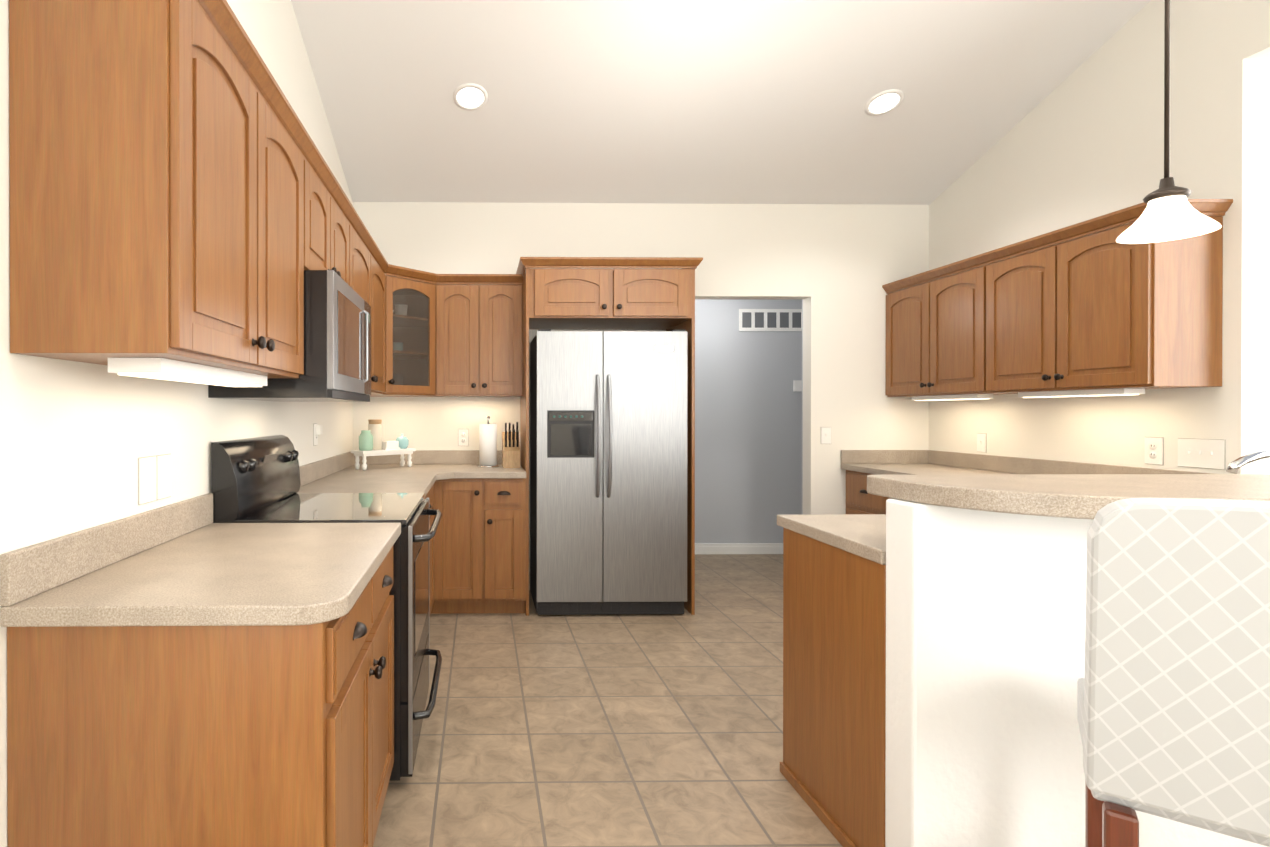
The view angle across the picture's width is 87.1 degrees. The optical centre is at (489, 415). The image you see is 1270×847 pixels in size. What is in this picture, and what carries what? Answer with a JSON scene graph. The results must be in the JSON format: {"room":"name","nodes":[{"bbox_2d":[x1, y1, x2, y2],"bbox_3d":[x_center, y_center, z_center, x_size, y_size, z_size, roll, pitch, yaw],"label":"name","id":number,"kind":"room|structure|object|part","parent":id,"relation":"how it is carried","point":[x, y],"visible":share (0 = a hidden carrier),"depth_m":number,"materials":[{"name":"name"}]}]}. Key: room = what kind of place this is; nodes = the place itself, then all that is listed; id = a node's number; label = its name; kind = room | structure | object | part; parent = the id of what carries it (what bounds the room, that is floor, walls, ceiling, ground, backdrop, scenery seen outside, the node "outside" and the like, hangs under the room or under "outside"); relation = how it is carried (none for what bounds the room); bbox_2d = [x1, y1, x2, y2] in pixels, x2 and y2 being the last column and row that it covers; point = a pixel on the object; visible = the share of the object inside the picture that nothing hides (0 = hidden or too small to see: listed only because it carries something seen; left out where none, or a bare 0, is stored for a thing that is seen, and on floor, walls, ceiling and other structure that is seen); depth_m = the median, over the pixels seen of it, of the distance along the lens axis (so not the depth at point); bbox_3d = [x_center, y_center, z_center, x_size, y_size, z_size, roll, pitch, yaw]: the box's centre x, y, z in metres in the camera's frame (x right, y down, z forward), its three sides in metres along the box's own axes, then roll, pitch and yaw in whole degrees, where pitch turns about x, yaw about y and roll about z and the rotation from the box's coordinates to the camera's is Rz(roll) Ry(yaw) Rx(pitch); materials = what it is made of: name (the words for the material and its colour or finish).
{"room":"kitchen","nodes":[
{"label":"kitchen","id":0,"kind":"room"},
{"bbox_2d":[0,0,355,846],"bbox_3d":[-0.994,-1.021,1.106,0.120,4.600,7.390,0,0,-1],"label":"wall","id":1,"kind":"structure","parent":0,"point":[73,434],"depth_m":1.61,"materials":[{"name":"white paint"}]},
{"bbox_2d":[138,455,155,504],"bbox_3d":[-0.939,0.177,1.788,0.011,0.128,0.091,0,0,-1],"label":"light switch","id":2,"kind":"object","parent":1,"relation":"attached to","point":[147,479],"visible":1,"depth_m":1.78,"materials":[{"name":"grey plastic"}]},
{"bbox_2d":[9,0,308,377],"bbox_3d":[-0.778,-0.498,1.726,0.323,0.750,0.920,0,0,-1],"label":"upper cabinet","id":3,"kind":"object","parent":1,"relation":"attached to","point":[170,197],"depth_m":1.27,"materials":[{"name":"brown wood"}]},
{"bbox_2d":[108,358,266,386],"bbox_3d":[-0.747,-0.104,1.698,0.110,0.035,0.680,0,0,-1],"label":"under-cabinet light","id":4,"kind":"object","parent":3,"relation":"attached to","point":[165,369],"visible":1,"depth_m":1.48,"materials":[{"name":"white plastic"}]},
{"bbox_2d":[195,0,522,284],"bbox_3d":[-0.355,-0.908,2.808,1.202,0.062,3.151,0,0,-1],"label":"crown molding","id":5,"kind":"structure","parent":3,"relation":"attached to","point":[220,15],"depth_m":2.11,"materials":[{"name":"brown wood"}]},
{"bbox_2d":[156,453,171,500],"bbox_3d":[-0.940,0.176,1.882,0.011,0.128,0.086,0,0,-1],"label":"light switch","id":6,"kind":"object","parent":1,"relation":"attached to","point":[163,476],"visible":1,"depth_m":1.87,"materials":[{"name":"grey plastic"}]},
{"bbox_2d":[313,423,322,445],"bbox_3d":[-0.953,0.105,3.616,0.036,0.124,0.081,0,0,-1],"label":"outlet","id":7,"kind":"object","parent":1,"relation":"attached to","point":[315,440],"depth_m":3.59,"materials":[{"name":"grey plastic"}]},
{"bbox_3d":[-0.949,0.080,3.616,0.028,0.050,0.050,0,0,-1],"label":"electrical outlet with charger plug","id":8,"kind":"part","parent":7,"relation":"part of","materials":[{"name":"white plastic"}]},
{"bbox_2d":[309,166,352,288],"bbox_3d":[-0.790,-0.685,2.565,0.323,0.383,0.760,0,0,-1],"label":"upper cabinet","id":9,"kind":"object","parent":1,"relation":"attached to","point":[330,233],"depth_m":2.52,"materials":[{"name":"brown wood"}]},
{"bbox_2d":[208,270,370,401],"bbox_3d":[-0.732,-0.276,2.568,0.441,0.430,0.752,0,0,-1],"label":"over-the-range microwave","id":10,"kind":"object","parent":9,"relation":"attached to","point":[337,337],"visible":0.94,"depth_m":2.19,"materials":[{"name":"silver metal"}]},
{"bbox_2d":[353,230,385,393],"bbox_3d":[-0.804,-0.505,3.511,0.323,0.750,1.130,0,0,-1],"label":"upper cabinet","id":11,"kind":"object","parent":1,"relation":"attached to","point":[369,281],"depth_m":3.65,"materials":[{"name":"brown wood"}]},
{"bbox_2d":[373,554,841,846],"bbox_3d":[2.499,1.307,1.841,7.485,0.060,9.100,0,0,-1],"label":"floor","id":12,"kind":"structure","parent":0,"point":[626,730],"depth_m":2.62,"materials":[{"name":"tile"}]},
{"bbox_2d":[7,546,393,846],"bbox_3d":[-0.610,0.840,1.727,0.660,0.875,0.927,0,0,-1],"label":"base cabinet","id":13,"kind":"object","parent":12,"relation":"on","point":[202,736],"visible":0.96,"depth_m":1.26,"materials":[{"name":"brown wood"}]},
{"bbox_2d":[0,493,400,626],"bbox_3d":[-0.616,0.332,1.716,0.648,0.139,0.948,0,0,-1],"label":"countertop","id":14,"kind":"structure","parent":13,"relation":"on","point":[188,562],"depth_m":1.44,"materials":[{"name":"stone"}]},
{"bbox_2d":[211,435,441,780],"bbox_3d":[-0.572,0.681,2.574,0.741,1.185,0.754,0,0,-1],"label":"range","id":15,"kind":"object","parent":12,"relation":"on","point":[255,480],"visible":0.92,"depth_m":2.32,"materials":[{"name":"black"}]},
{"bbox_2d":[424,484,433,617],"bbox_3d":[-0.636,0.833,3.519,0.660,0.875,1.125,0,0,-1],"label":"base cabinet","id":16,"kind":"object","parent":12,"relation":"on","point":[430,495],"visible":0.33,"depth_m":3.88,"materials":[{"name":"brown wood"}]},
{"bbox_2d":[431,478,525,613],"bbox_3d":[-0.378,0.830,4.365,1.201,0.875,0.660,0,0,-1],"label":"base cabinet","id":17,"kind":"object","parent":12,"relation":"on","point":[480,551],"visible":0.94,"depth_m":4.08,"materials":[{"name":"brown wood"}]},
{"bbox_2d":[297,450,525,498],"bbox_3d":[-0.370,0.324,3.825,1.201,0.139,1.736,0,0,-1],"label":"countertop","id":18,"kind":"structure","parent":17,"relation":"on","point":[423,473],"depth_m":4.03,"materials":[{"name":"stone"}]},
{"bbox_2d":[351,448,415,469],"bbox_3d":[-0.706,0.290,4.345,0.135,0.124,0.430,0,0,44],"label":"shelf","id":19,"kind":"object","parent":18,"relation":"on","point":[364,454],"visible":1,"depth_m":4.25,"materials":[{"name":"white wood"}]},
{"bbox_2d":[359,419,408,450],"bbox_3d":[-0.710,0.127,4.347,0.116,0.200,0.393,0,0,44],"label":"items on the riser","id":20,"kind":"object","parent":19,"relation":"on","point":[370,438],"visible":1,"depth_m":4.28,"materials":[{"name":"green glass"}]},
{"bbox_2d":[477,416,498,467],"bbox_3d":[-0.012,0.178,4.470,0.150,0.347,0.150,0,0,-1],"label":"paper towel","id":21,"kind":"object","parent":18,"relation":"on","point":[487,445],"visible":1,"depth_m":4.42,"materials":[{"name":"white paper"}]},
{"bbox_2d":[502,422,519,467],"bbox_3d":[0.145,0.198,4.460,0.115,0.308,0.225,0,0,-1],"label":"knife block","id":22,"kind":"object","parent":18,"relation":"on","point":[510,450],"visible":1,"depth_m":4.37,"materials":[{"name":"brown wood"}]},
{"bbox_2d":[520,268,694,615],"bbox_3d":[0.761,0.167,4.394,1.075,2.200,0.631,0,0,-1],"label":"tall cabinet","id":23,"kind":"object","parent":12,"relation":"on","point":[601,299],"visible":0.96,"depth_m":4.12,"materials":[{"name":"brown wood"}]},
{"bbox_2d":[516,257,702,275],"bbox_3d":[0.761,-0.964,4.396,1.151,0.062,0.618,0,0,-1],"label":"crown molding","id":24,"kind":"structure","parent":23,"relation":"attached to","point":[620,262],"depth_m":4.10,"materials":[{"name":"brown wood"}]},
{"bbox_2d":[530,329,686,614],"bbox_3d":[0.762,0.364,4.346,0.945,1.807,0.672,0,0,-1],"label":"fridge","id":25,"kind":"object","parent":12,"relation":"on","point":[608,472],"visible":1,"depth_m":4.08,"materials":[{"name":"grey metal"}]},
{"bbox_2d":[780,527,885,846],"bbox_3d":[1.394,0.838,2.052,0.682,0.876,0.599,0,0,-1],"label":"base cabinet","id":26,"kind":"object","parent":12,"relation":"on","point":[832,767],"visible":0.21,"depth_m":1.97,"materials":[{"name":"brown wood"}]},
{"bbox_2d":[777,514,885,564],"bbox_3d":[1.810,0.380,2.070,1.530,0.039,0.623,0,0,-1],"label":"countertop","id":27,"kind":"structure","parent":26,"relation":"on","point":[862,535],"depth_m":2.08,"materials":[{"name":"stone"}]},
{"bbox_2d":[846,470,881,513],"bbox_3d":[2.888,0.829,4.454,0.627,0.876,0.578,0,0,-1],"label":"base cabinet","id":28,"kind":"object","parent":12,"relation":"on","point":[860,499],"depth_m":4.53,"materials":[{"name":"brown wood"}]},
{"bbox_2d":[882,496,892,513],"bbox_3d":[2.897,0.832,3.824,0.627,0.876,0.818,0,0,-1],"label":"base cabinet","id":29,"kind":"object","parent":12,"relation":"on","point":[884,499],"depth_m":4.25,"materials":[{"name":"brown wood"}]},
{"bbox_2d":[841,450,1214,474],"bbox_3d":[2.892,0.326,3.258,0.652,0.139,2.967,0,0,-1],"label":"countertop","id":30,"kind":"structure","parent":29,"relation":"on","point":[878,462],"depth_m":4.22,"materials":[{"name":"stone"}]},
{"bbox_2d":[1226,450,1269,473],"bbox_3d":[2.986,0.243,2.550,0.277,0.230,0.125,0,0,-1],"label":"faucet","id":31,"kind":"object","parent":30,"relation":"on","point":[1234,466],"visible":0.69,"depth_m":2.50,"materials":[{"name":"silver metal"}]},
{"bbox_2d":[885,499,1267,846],"bbox_3d":[2.150,0.750,1.703,2.183,1.055,0.119,0,0,-1],"label":"wall","id":32,"kind":"structure","parent":12,"relation":"on","point":[985,636],"depth_m":1.63,"materials":[{"name":"white paint"}]},
{"bbox_2d":[867,474,1269,519],"bbox_3d":[2.156,0.196,1.619,2.173,0.051,0.535,0,0,-1],"label":"countertop","id":33,"kind":"structure","parent":32,"relation":"on","point":[1082,496],"depth_m":1.56,"materials":[{"name":"stone"}]},
{"bbox_2d":[1077,498,1269,846],"bbox_3d":[1.349,0.704,1.116,0.504,1.150,0.584,0,0,39],"label":"stool","id":34,"kind":"object","parent":12,"relation":"on","point":[1173,702],"visible":1,"depth_m":1.02,"materials":[{"name":"white fabric"}]},
{"bbox_2d":[356,202,927,590],"bbox_3d":[1.098,-1.034,4.772,4.170,4.600,0.120,0,0,-1],"label":"wall","id":35,"kind":"structure","parent":0,"point":[838,259],"depth_m":4.72,"materials":[{"name":"white paint"}]},
{"bbox_2d":[370,275,436,396],"bbox_3d":[-0.672,-0.508,4.374,0.613,0.750,0.624,0,0,-1],"label":"upper cabinet","id":36,"kind":"object","parent":35,"relation":"attached to","point":[413,333],"visible":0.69,"depth_m":4.29,"materials":[{"name":"brown wood"}]},
{"bbox_2d":[393,374,402,384],"bbox_3d":[-0.705,-0.217,4.422,0.241,0.130,0.088,0,0,-28],"label":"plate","id":37,"kind":"object","parent":36,"relation":"in","point":[395,375],"depth_m":4.44,"materials":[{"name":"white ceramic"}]},
{"bbox_2d":[393,342,402,350],"bbox_3d":[-0.685,-0.470,4.436,0.170,0.100,0.220,0,0,14],"label":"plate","id":38,"kind":"object","parent":36,"relation":"in","point":[396,344],"depth_m":4.43,"materials":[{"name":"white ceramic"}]},
{"bbox_2d":[395,304,406,315],"bbox_3d":[-0.686,-0.705,4.437,0.278,0.110,0.167,0,0,-34],"label":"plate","id":39,"kind":"object","parent":36,"relation":"in","point":[401,309],"depth_m":4.46,"materials":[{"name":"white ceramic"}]},
{"bbox_2d":[458,429,468,445],"bbox_3d":[-0.191,0.159,4.694,0.078,0.124,0.010,0,0,-1],"label":"outlet","id":40,"kind":"object","parent":35,"relation":"attached to","point":[463,437],"visible":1,"depth_m":4.69,"materials":[{"name":"grey plastic"}]},
{"bbox_2d":[435,284,522,396],"bbox_3d":[-0.075,-0.508,4.516,0.591,0.750,0.357,0,0,-1],"label":"upper cabinet","id":41,"kind":"object","parent":35,"relation":"attached to","point":[478,340],"visible":1,"depth_m":4.37,"materials":[{"name":"brown wood"}]},
{"bbox_2d":[821,427,830,443],"bbox_3d":[2.444,0.146,4.730,0.078,0.124,0.015,0,0,-1],"label":"light switch","id":42,"kind":"object","parent":35,"relation":"attached to","point":[825,435],"visible":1,"depth_m":4.73,"materials":[{"name":"grey plastic"}]},
{"bbox_2d":[291,0,1150,204],"bbox_3d":[1.159,-2.301,1.133,4.185,1.561,7.150,0,0,-1],"label":"ceiling","id":43,"kind":"structure","parent":0,"point":[691,101],"depth_m":3.71,"materials":[{"name":"white paint"}]},
{"bbox_2d":[453,83,487,110],"bbox_3d":[-0.112,-1.828,3.740,0.200,0.066,0.193,0,0,-1],"label":"recessed light","id":44,"kind":"object","parent":43,"relation":"in","point":[470,96],"visible":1,"depth_m":3.73,"materials":[{"name":"white plastic"}]},
{"bbox_2d":[864,89,903,115],"bbox_3d":[2.298,-1.822,3.796,0.200,0.066,0.193,0,0,-1],"label":"recessed light","id":45,"kind":"object","parent":43,"relation":"in","point":[883,102],"visible":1,"depth_m":3.79,"materials":[{"name":"white"}]},
{"bbox_2d":[1116,0,1221,243],"bbox_3d":[1.897,-1.484,1.822,0.206,1.952,0.206,0,0,-1],"label":"pendant light","id":46,"kind":"object","parent":43,"relation":"hanging from","point":[1170,213],"visible":1,"depth_m":1.82,"materials":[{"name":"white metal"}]},
{"bbox_2d":[695,299,802,542],"bbox_3d":[2.123,-0.037,5.451,3.440,2.600,1.200,0,0,-1],"label":"wall","id":47,"kind":"structure","parent":0,"point":[748,444],"depth_m":5.93,"materials":[{"name":"grey paint"}]},
{"bbox_2d":[695,543,782,553],"bbox_3d":[2.116,1.214,5.926,3.200,0.095,0.018,0,0,-1],"label":"baseboard","id":48,"kind":"structure","parent":47,"relation":"attached to","point":[738,548],"depth_m":5.92,"materials":[{"name":"white wood"}]},
{"bbox_2d":[739,309,801,330],"bbox_3d":[2.566,-0.869,5.928,0.600,0.200,0.012,0,0,-1],"label":"air vent","id":49,"kind":"object","parent":47,"relation":"in","point":[770,319],"visible":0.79,"depth_m":5.93,"materials":[{"name":"grey metal"}]},
{"bbox_2d":[793,380,801,390],"bbox_3d":[2.807,-0.269,5.927,0.080,0.100,0.024,0,0,-1],"label":"thermostat","id":50,"kind":"object","parent":47,"relation":"attached to","point":[797,385],"visible":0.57,"depth_m":5.92,"materials":[{"name":"white plastic"}]},
{"bbox_2d":[928,0,1269,473],"bbox_3d":[3.312,-1.021,1.169,0.120,4.600,7.390,0,0,-1],"label":"wall","id":51,"kind":"structure","parent":0,"point":[1083,141],"depth_m":3.21,"materials":[{"name":"white paint"}]},
{"bbox_2d":[885,269,972,396],"bbox_3d":[3.042,-0.507,4.237,0.325,0.750,1.006,0,0,-1],"label":"upper cabinet","id":52,"kind":"object","parent":51,"relation":"attached to","point":[929,325],"depth_m":4.25,"materials":[{"name":"brown wood"}]},
{"bbox_2d":[912,394,993,400],"bbox_3d":[2.996,-0.116,4.243,0.100,0.031,0.600,0,0,-1],"label":"under-cabinet light","id":53,"kind":"object","parent":52,"relation":"attached to","point":[965,396],"depth_m":4.14,"materials":[{"name":"white plastic"}]},
{"bbox_2d":[977,433,986,452],"bbox_3d":[3.200,0.178,4.242,0.015,0.124,0.078,0,0,-1],"label":"electrical outlet","id":54,"kind":"object","parent":51,"relation":"attached to","point":[981,442],"visible":1,"depth_m":4.23,"materials":[{"name":"grey plastic"}]},
{"bbox_2d":[973,216,1222,394],"bbox_3d":[3.055,-0.504,3.365,0.325,0.750,1.006,0,0,-1],"label":"upper cabinet","id":55,"kind":"object","parent":51,"relation":"attached to","point":[1104,309],"depth_m":3.09,"materials":[{"name":"brown wood"}]},
{"bbox_2d":[882,199,1232,293],"bbox_3d":[3.040,-0.912,3.781,0.343,0.062,1.916,0,0,-1],"label":"crown molding","id":56,"kind":"structure","parent":55,"relation":"attached to","point":[1205,207],"depth_m":3.36,"materials":[{"name":"brown wood"}]},
{"bbox_2d":[1018,388,1144,397],"bbox_3d":[3.010,-0.112,3.343,0.100,0.031,0.600,0,0,-1],"label":"under-cabinet light","id":57,"kind":"object","parent":55,"relation":"attached to","point":[1099,392],"depth_m":3.25,"materials":[{"name":"white plastic"}]},
{"bbox_2d":[1144,437,1163,464],"bbox_3d":[3.219,0.172,3.157,0.010,0.134,0.088,0,0,-1],"label":"electrical outlet","id":58,"kind":"object","parent":51,"relation":"attached to","point":[1154,450],"visible":1,"depth_m":3.15,"materials":[{"name":"grey plastic"}]},
{"bbox_2d":[1178,438,1225,469],"bbox_3d":[3.219,0.172,2.952,0.015,0.134,0.194,0,0,-1],"label":"light switch","id":59,"kind":"object","parent":51,"relation":"attached to","point":[1202,453],"visible":1,"depth_m":2.94,"materials":[{"name":"grey plastic"}]},
{"label":"outside","id":60,"kind":"structure","parent":0,"visible":0},
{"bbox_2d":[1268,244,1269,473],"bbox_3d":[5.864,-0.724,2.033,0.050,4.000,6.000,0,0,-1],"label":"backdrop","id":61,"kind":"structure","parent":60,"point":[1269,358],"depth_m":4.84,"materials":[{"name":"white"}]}
]}

